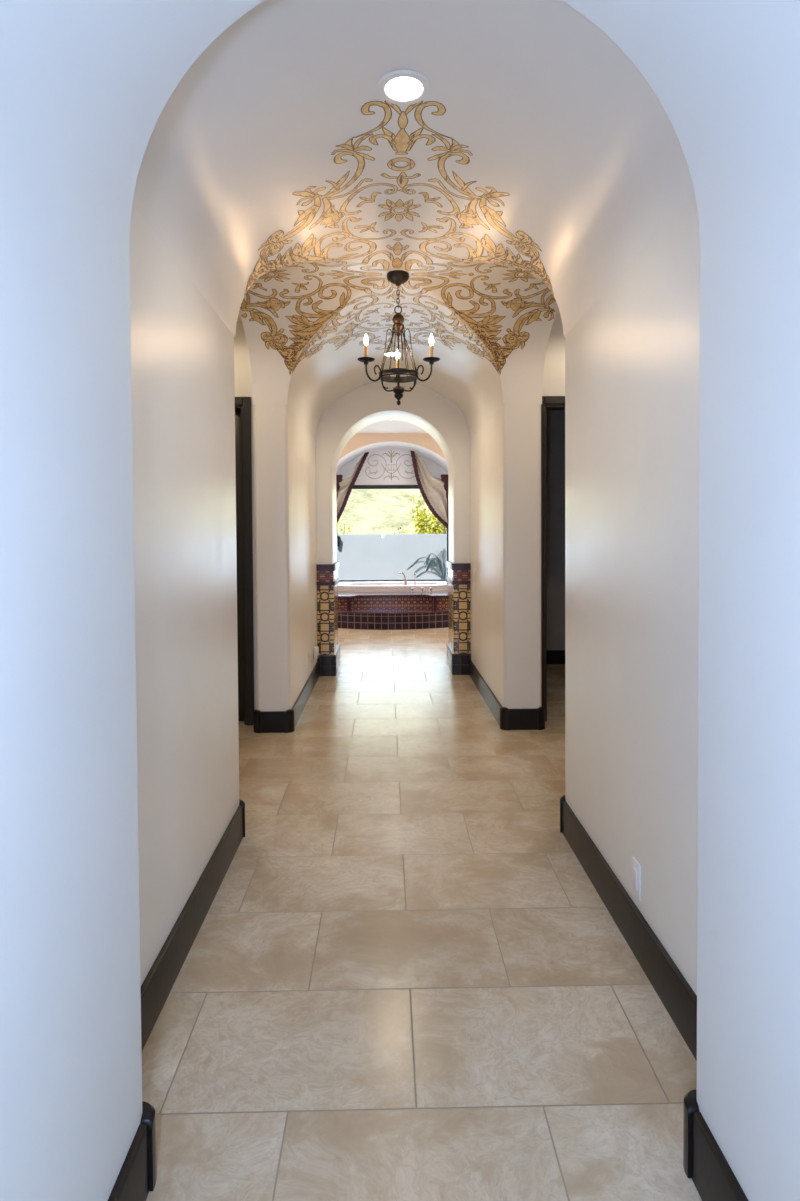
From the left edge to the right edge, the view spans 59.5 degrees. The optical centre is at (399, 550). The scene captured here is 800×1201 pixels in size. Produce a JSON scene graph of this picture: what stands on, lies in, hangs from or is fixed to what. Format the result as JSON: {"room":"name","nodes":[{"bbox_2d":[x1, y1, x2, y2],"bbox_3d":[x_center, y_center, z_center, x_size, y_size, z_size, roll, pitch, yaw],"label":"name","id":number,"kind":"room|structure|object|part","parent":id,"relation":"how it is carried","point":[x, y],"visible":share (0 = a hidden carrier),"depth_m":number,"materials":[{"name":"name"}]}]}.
{"room":"hallway","nodes":[
{"label":"hallway","id":0,"kind":"room"},
{"bbox_2d":[130,203,238,984],"bbox_3d":[-1.542,-0.246,2.345,1.610,3.200,1.760,0,1,-1],"label":"wall","id":1,"kind":"structure","parent":0,"point":[182,351],"depth_m":2.33,"materials":[{"name":"beige paint"}]},
{"bbox_2d":[141,799,244,1050],"bbox_3d":[-0.815,1.269,2.408,0.226,0.158,1.786,0,1,-1],"label":"baseboard","id":2,"kind":"structure","parent":1,"relation":"attached to","point":[160,979],"depth_m":2.32,"materials":[{"name":"brown wood"}]},
{"bbox_2d":[234,322,247,396],"bbox_3d":[-1.752,-0.312,5.181,1.300,3.200,0.140,0,1,-1],"label":"wall","id":3,"kind":"structure","parent":0,"point":[240,342],"depth_m":5.10,"materials":[{"name":"beige paint"}]},
{"bbox_2d":[235,397,253,724],"bbox_3d":[-1.584,0.085,5.183,1.008,2.403,0.162,0,1,-1],"label":"door","id":4,"kind":"structure","parent":3,"relation":"in","point":[243,445],"depth_m":5.13,"materials":[{"name":"brown wood"}]},
{"bbox_2d":[248,350,316,710],"bbox_3d":[-0.961,-0.335,5.911,0.310,3.200,1.970,0,1,-1],"label":"wall","id":5,"kind":"structure","parent":0,"point":[283,450],"depth_m":4.96,"materials":[{"name":"beige paint"}]},
{"bbox_2d":[253,661,318,732],"bbox_3d":[-0.917,1.186,5.932,0.292,0.158,1.991,0,1,-1],"label":"baseboard","id":6,"kind":"structure","parent":5,"relation":"attached to","point":[286,721],"depth_m":4.95,"materials":[{"name":"brown wood"}]},
{"bbox_2d":[314,646,318,658],"bbox_3d":[-0.786,0.959,6.571,0.046,0.110,0.078,0,1,-1],"label":"plug","id":7,"kind":"object","parent":5,"relation":"attached to","point":[316,648],"visible":1,"depth_m":6.54,"materials":[{"name":"white plastic"}]},
{"bbox_2d":[316,562,339,675],"bbox_3d":[-0.879,0.681,7.232,0.473,1.105,0.672,0,1,-1],"label":"trim","id":8,"kind":"structure","parent":5,"relation":"attached to","point":[327,574],"depth_m":6.92,"materials":[{"name":"multicoloured tile"}]},
{"bbox_3d":[-0.884,0.163,7.220,0.469,0.067,0.664,0,1,-1],"label":"cap trim","id":9,"kind":"part","parent":8,"relation":"part of","materials":[{"name":"tile"}]},
{"bbox_3d":[-0.884,0.320,7.224,0.467,0.038,0.660,0,1,-1],"label":"trim","id":10,"kind":"part","parent":8,"relation":"part of","materials":[{"name":"tile"}]},
{"bbox_3d":[-0.878,1.030,7.241,0.471,0.007,0.668,0,1,-1],"label":"trim","id":11,"kind":"part","parent":8,"relation":"part of","materials":[{"name":"tile"}]},
{"bbox_2d":[356,420,426,433],"bbox_3d":[-0.144,-1.878,9.427,6.500,0.050,3.860,0,1,-1],"label":"ceiling","id":12,"kind":"structure","parent":0,"point":[396,426],"depth_m":10.82,"materials":[{"name":"white paint"}]},
{"bbox_2d":[337,433,447,471],"bbox_3d":[-0.182,-0.481,11.891,6.500,3.200,1.000,0,1,-1],"label":"wall","id":13,"kind":"structure","parent":0,"point":[423,444],"depth_m":11.37,"materials":[{"name":"beige paint"}]},
{"bbox_2d":[336,475,342,505],"bbox_3d":[-1.072,-0.382,12.161,0.170,1.860,0.030,0,1,-1],"label":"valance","id":14,"kind":"object","parent":13,"relation":"attached to","point":[338,477],"visible":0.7,"depth_m":12.13,"materials":[{"name":"beige fabric"}]},
{"bbox_2d":[337,452,368,521],"bbox_3d":[-0.884,-1.092,12.205,0.699,1.287,0.075,0,1,-1],"label":"curtain","id":15,"kind":"object","parent":13,"relation":"attached to","point":[346,486],"visible":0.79,"depth_m":12.18,"materials":[{"name":"beige fabric"}]},
{"bbox_2d":[336,449,447,581],"bbox_3d":[-0.194,-0.495,12.465,6.500,3.200,0.150,0,1,-1],"label":"wall window","id":16,"kind":"structure","parent":13,"relation":"in","point":[347,470],"depth_m":12.37,"materials":[{"name":"white paint"}]},
{"bbox_2d":[365,450,414,479],"bbox_3d":[-0.154,-1.508,12.365,0.925,0.536,0.001,0,1,-1],"label":"scroll","id":17,"kind":"object","parent":16,"relation":"attached to","point":[391,456],"visible":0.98,"depth_m":12.37,"materials":[{"name":"brown paint"}]},
{"bbox_2d":[337,485,447,580],"bbox_3d":[-0.141,-0.308,12.421,2.010,1.702,0.090,0,1,-1],"label":"window","id":18,"kind":"structure","parent":16,"relation":"attached to","point":[355,486],"depth_m":12.36,"materials":[{"name":"brown wood"}]},
{"bbox_2d":[410,451,447,527],"bbox_3d":[0.533,-1.064,12.236,0.697,1.389,0.081,0,1,-1],"label":"curtain","id":19,"kind":"object","parent":13,"relation":"attached to","point":[432,490],"visible":0.94,"depth_m":12.23,"materials":[{"name":"beige fabric"}]},
{"bbox_2d":[441,474,448,560],"bbox_3d":[0.797,-0.394,12.197,0.170,1.860,0.030,0,1,-1],"label":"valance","id":20,"kind":"object","parent":13,"relation":"attached to","point":[444,477],"visible":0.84,"depth_m":12.17,"materials":[{"name":"beige fabric"}]},
{"bbox_2d":[316,381,469,563],"bbox_3d":[-0.072,-0.371,7.223,2.140,3.200,0.620,0,1,-1],"label":"wall","id":21,"kind":"structure","parent":0,"point":[366,405],"depth_m":6.90,"materials":[{"name":"beige paint"}]},
{"bbox_2d":[237,308,561,321],"bbox_3d":[0.411,-1.675,4.075,5.600,0.050,2.090,0,1,-1],"label":"ceiling","id":22,"kind":"structure","parent":0,"point":[557,316],"depth_m":5.04,"materials":[{"name":"beige paint"}]},
{"bbox_2d":[0,0,799,1200],"bbox_3d":[0.031,-0.222,0.896,6.500,3.200,1.200,0,1,-1],"label":"wall","id":23,"kind":"structure","parent":0,"point":[86,85],"depth_m":1.24,"materials":[{"name":"paint"}]},
{"bbox_2d":[108,1101,155,1200],"bbox_3d":[-0.555,1.302,0.943,0.076,0.158,1.206,0,1,-1],"label":"baseboard","id":24,"kind":"structure","parent":23,"relation":"attached to","point":[136,1177],"depth_m":1.45,"materials":[{"name":"brown wood"}]},
{"bbox_2d":[683,1089,748,1200],"bbox_3d":[0.672,1.294,0.967,0.076,0.158,1.206,0,1,-1],"label":"baseboard","id":25,"kind":"structure","parent":23,"relation":"attached to","point":[704,1161],"depth_m":1.46,"materials":[{"name":"brown wood"}]},
{"bbox_2d":[133,0,693,441],"bbox_3d":[-0.002,-1.454,4.178,2.035,0.890,5.440,0,1,-1],"label":"ceiling","id":26,"kind":"structure","parent":0,"point":[552,115],"depth_m":2.46,"materials":[{"name":"paint"}]},
{"bbox_2d":[381,351,401,356],"bbox_3d":[-0.067,-1.657,5.862,0.184,0.036,0.184,0,1,-1],"label":"recessed light","id":27,"kind":"object","parent":26,"relation":"in","point":[382,354],"visible":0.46,"depth_m":5.85,"materials":[{"name":"white plastic"}]},
{"bbox_2d":[240,100,555,374],"bbox_3d":[-0.018,-1.406,4.073,2.231,0.401,2.725,-1,2,-39],"label":"ornament","id":28,"kind":"object","parent":26,"relation":"attached to","point":[306,336],"visible":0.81,"depth_m":3.63,"materials":[{"name":"gold paint"}]},
{"bbox_2d":[358,270,439,404],"bbox_3d":[-0.011,-1.227,4.131,0.471,0.760,0.421,0,1,-1],"label":"chandelier","id":29,"kind":"object","parent":26,"relation":"hanging from","point":[397,277],"visible":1,"depth_m":4.03,"materials":[{"name":"metal"}]},
{"bbox_3d":[-0.193,-1.195,3.968,0.025,0.062,0.025,0,1,-1],"label":"bulb","id":30,"kind":"part","parent":29,"relation":"part of","materials":[{"name":"white glass"}]},
{"bbox_3d":[-0.133,-0.996,4.008,0.148,0.131,0.010,-1,2,-31],"label":"arm","id":31,"kind":"part","parent":29,"relation":"part of","materials":[{"name":"metal"}]},
{"bbox_3d":[-0.009,-1.161,4.079,0.068,0.439,0.068,0,1,-1],"label":"stem","id":32,"kind":"part","parent":29,"relation":"part of","materials":[{"name":"brown metal"}]},
{"bbox_3d":[0.119,-0.998,4.013,0.148,0.131,0.010,0,2,29],"label":"arm","id":33,"kind":"part","parent":29,"relation":"part of","materials":[{"name":"metal"}]},
{"bbox_3d":[0.178,-1.198,3.975,0.025,0.062,0.025,0,1,-1],"label":"bulb","id":34,"kind":"part","parent":29,"relation":"part of","materials":[{"name":"white glass"}]},
{"bbox_2d":[377,70,430,104],"bbox_3d":[0.013,-1.575,2.364,0.184,0.036,0.184,0,1,-1],"label":"recessed light","id":35,"kind":"object","parent":26,"relation":"in","point":[398,87],"visible":0.97,"depth_m":2.36,"materials":[{"name":"white plastic"}]},
{"bbox_2d":[142,628,701,1200],"bbox_3d":[-0.022,1.351,4.208,6.800,0.100,16.750,0,1,-1],"label":"floor","id":36,"kind":"structure","parent":0,"point":[403,980],"depth_m":2.15,"materials":[{"name":"tile"}]},
{"bbox_2d":[338,590,447,629],"bbox_3d":[-0.162,0.897,11.304,2.900,0.472,2.229,0,1,-1],"label":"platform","id":37,"kind":"object","parent":36,"relation":"on","point":[410,610],"visible":0.56,"depth_m":10.47,"materials":[{"name":"red tile"}]},
{"bbox_3d":[-0.784,0.797,10.971,0.045,0.184,0.675,0,1,-1],"label":"corner trim","id":38,"kind":"part","parent":37,"relation":"part of","materials":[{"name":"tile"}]},
{"bbox_2d":[338,581,447,582],"bbox_3d":[-0.133,0.593,12.305,2.030,0.087,0.215,0,1,-1],"label":"window ledge","id":39,"kind":"object","parent":37,"relation":"on","point":[373,581],"visible":0.03,"depth_m":12.33,"materials":[{"name":"ceramic"}]},
{"bbox_2d":[338,582,447,591],"bbox_3d":[-0.122,0.600,11.697,1.890,0.101,0.930,0,1,-1],"label":"bathtub","id":40,"kind":"object","parent":37,"relation":"on","point":[348,586],"visible":0.9,"depth_m":11.29,"materials":[{"name":"ceramic"}]},
{"bbox_2d":[399,572,407,584],"bbox_3d":[0.052,0.450,11.367,0.142,0.217,0.068,0,1,-1],"label":"tub spout","id":41,"kind":"object","parent":40,"relation":"on","point":[403,573],"visible":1,"depth_m":11.35,"materials":[{"name":"silver metal"}]},
{"bbox_3d":[0.531,0.788,10.996,0.045,0.184,0.675,0,1,-1],"label":"corner trim","id":42,"kind":"part","parent":37,"relation":"part of","materials":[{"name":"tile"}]},
{"bbox_2d":[470,404,540,708],"bbox_3d":[0.868,-0.346,5.947,0.310,3.200,1.970,0,1,-1],"label":"wall","id":43,"kind":"structure","parent":0,"point":[505,454],"depth_m":4.99,"materials":[{"name":"beige paint"}]},
{"bbox_2d":[446,561,470,674],"bbox_3d":[0.747,0.671,7.264,0.476,1.105,0.672,0,1,-1],"label":"trim","id":44,"kind":"structure","parent":43,"relation":"attached to","point":[458,648],"depth_m":6.94,"materials":[{"name":"multicoloured tile"}]},
{"bbox_3d":[0.745,0.152,7.252,0.472,0.067,0.664,0,1,-1],"label":"cap trim","id":45,"kind":"part","parent":44,"relation":"part of","materials":[{"name":"tile"}]},
{"bbox_3d":[0.747,0.310,7.255,0.470,0.038,0.660,0,1,-1],"label":"trim","id":46,"kind":"part","parent":44,"relation":"part of","materials":[{"name":"tile"}]},
{"bbox_3d":[0.750,1.020,7.272,0.474,0.007,0.668,0,1,-1],"label":"trim","id":47,"kind":"part","parent":44,"relation":"part of","materials":[{"name":"tile"}]},
{"bbox_2d":[469,660,544,729],"bbox_3d":[0.860,1.175,5.967,0.327,0.158,1.991,0,1,-1],"label":"baseboard","id":48,"kind":"structure","parent":43,"relation":"attached to","point":[507,719],"depth_m":4.98,"materials":[{"name":"brown wood"}]},
{"bbox_2d":[542,322,564,395],"bbox_3d":[2.117,-0.337,5.256,2.160,3.200,0.140,0,1,-1],"label":"wall","id":49,"kind":"structure","parent":0,"point":[554,363],"depth_m":5.14,"materials":[{"name":"beige paint"}]},
{"bbox_2d":[541,396,564,720],"bbox_3d":[1.507,0.065,5.242,1.001,2.403,0.162,0,1,-1],"label":"door frame","id":50,"kind":"structure","parent":49,"relation":"in","point":[548,402],"depth_m":5.16,"materials":[{"name":"brown wood"}]},
{"bbox_2d":[546,410,564,649],"bbox_3d":[-0.074,-0.102,6.419,6.500,2.700,2.240,0,1,-1],"label":"wall","id":51,"kind":"structure","parent":0,"point":[555,419],"depth_m":7.45,"materials":[{"name":"paint"}]},
{"bbox_2d":[547,650,564,663],"bbox_3d":[2.108,1.136,7.482,2.090,0.148,0.018,0,1,-1],"label":"baseboard","id":52,"kind":"structure","parent":51,"relation":"attached to","point":[553,656],"depth_m":7.46,"materials":[{"name":"brown wood"}]},
{"bbox_2d":[565,193,699,994],"bbox_3d":[2.017,-0.269,2.414,2.470,3.200,1.760,0,1,-1],"label":"wall","id":53,"kind":"structure","parent":0,"point":[632,360],"depth_m":2.29,"materials":[{"name":"beige paint"}]},
{"bbox_2d":[560,795,696,1060],"bbox_3d":[0.896,1.258,2.441,0.261,0.158,1.786,0,1,-1],"label":"baseboard","id":54,"kind":"structure","parent":53,"relation":"attached to","point":[679,999],"depth_m":2.28,"materials":[{"name":"brown wood"}]},
{"bbox_2d":[632,856,640,900],"bbox_3d":[0.787,1.095,2.337,0.010,0.118,0.072,0,1,-1],"label":"wall outlet","id":55,"kind":"object","parent":53,"relation":"attached to","point":[636,868],"visible":1,"depth_m":2.32,"materials":[{"name":"white plastic"}]},
{"label":"outside","id":56,"kind":"structure","parent":0,"visible":0},
{"bbox_3d":[-0.282,1.305,15.062,60.000,0.480,4.940,0,1,-1],"label":"garden","id":57,"kind":"object","parent":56,"visible":0},
{"bbox_2d":[337,522,350,533],"bbox_3d":[-1.387,0.289,16.497,0.835,2.057,0.700,-1,1,-20],"label":"flowering shrub","id":58,"kind":"object","parent":57,"relation":"on","point":[343,531],"visible":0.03,"depth_m":16.50,"materials":[{"name":"yellow plant"}]},
{"bbox_2d":[337,534,446,579],"bbox_3d":[-0.298,0.534,15.614,18.000,1.795,0.200,0,1,-1],"label":"wall","id":59,"kind":"structure","parent":57,"relation":"on","point":[360,556],"depth_m":15.51,"materials":[{"name":"paint"}]},
{"bbox_2d":[337,535,340,546],"bbox_3d":[-1.369,-0.207,15.405,0.140,0.260,0.145,0,1,-1],"label":"lantern","id":60,"kind":"object","parent":59,"relation":"attached to","point":[338,537],"visible":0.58,"depth_m":15.37,"materials":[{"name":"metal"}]},
{"bbox_2d":[406,492,445,533],"bbox_3d":[0.726,-0.063,16.688,1.233,2.727,1.028,0,1,-1],"label":"flowering shrub","id":61,"kind":"object","parent":57,"relation":"on","point":[421,521],"visible":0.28,"depth_m":16.58,"materials":[{"name":"yellow plant"}]},
{"bbox_2d":[407,547,446,578],"bbox_3d":[0.894,0.497,13.896,1.557,1.189,0.791,0,1,-1],"label":"palm","id":62,"kind":"object","parent":57,"relation":"on","point":[431,564],"visible":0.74,"depth_m":13.92,"materials":[{"name":"green plant"}]},
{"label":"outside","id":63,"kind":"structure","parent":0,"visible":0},
{"bbox_2d":[337,489,445,533],"bbox_3d":[-0.877,-9.922,42.169,80.000,21.248,50.000,0,1,-1],"label":"hill","id":64,"kind":"structure","parent":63,"point":[367,511],"depth_m":23.20,"materials":[{"name":"green plant"}]}
]}

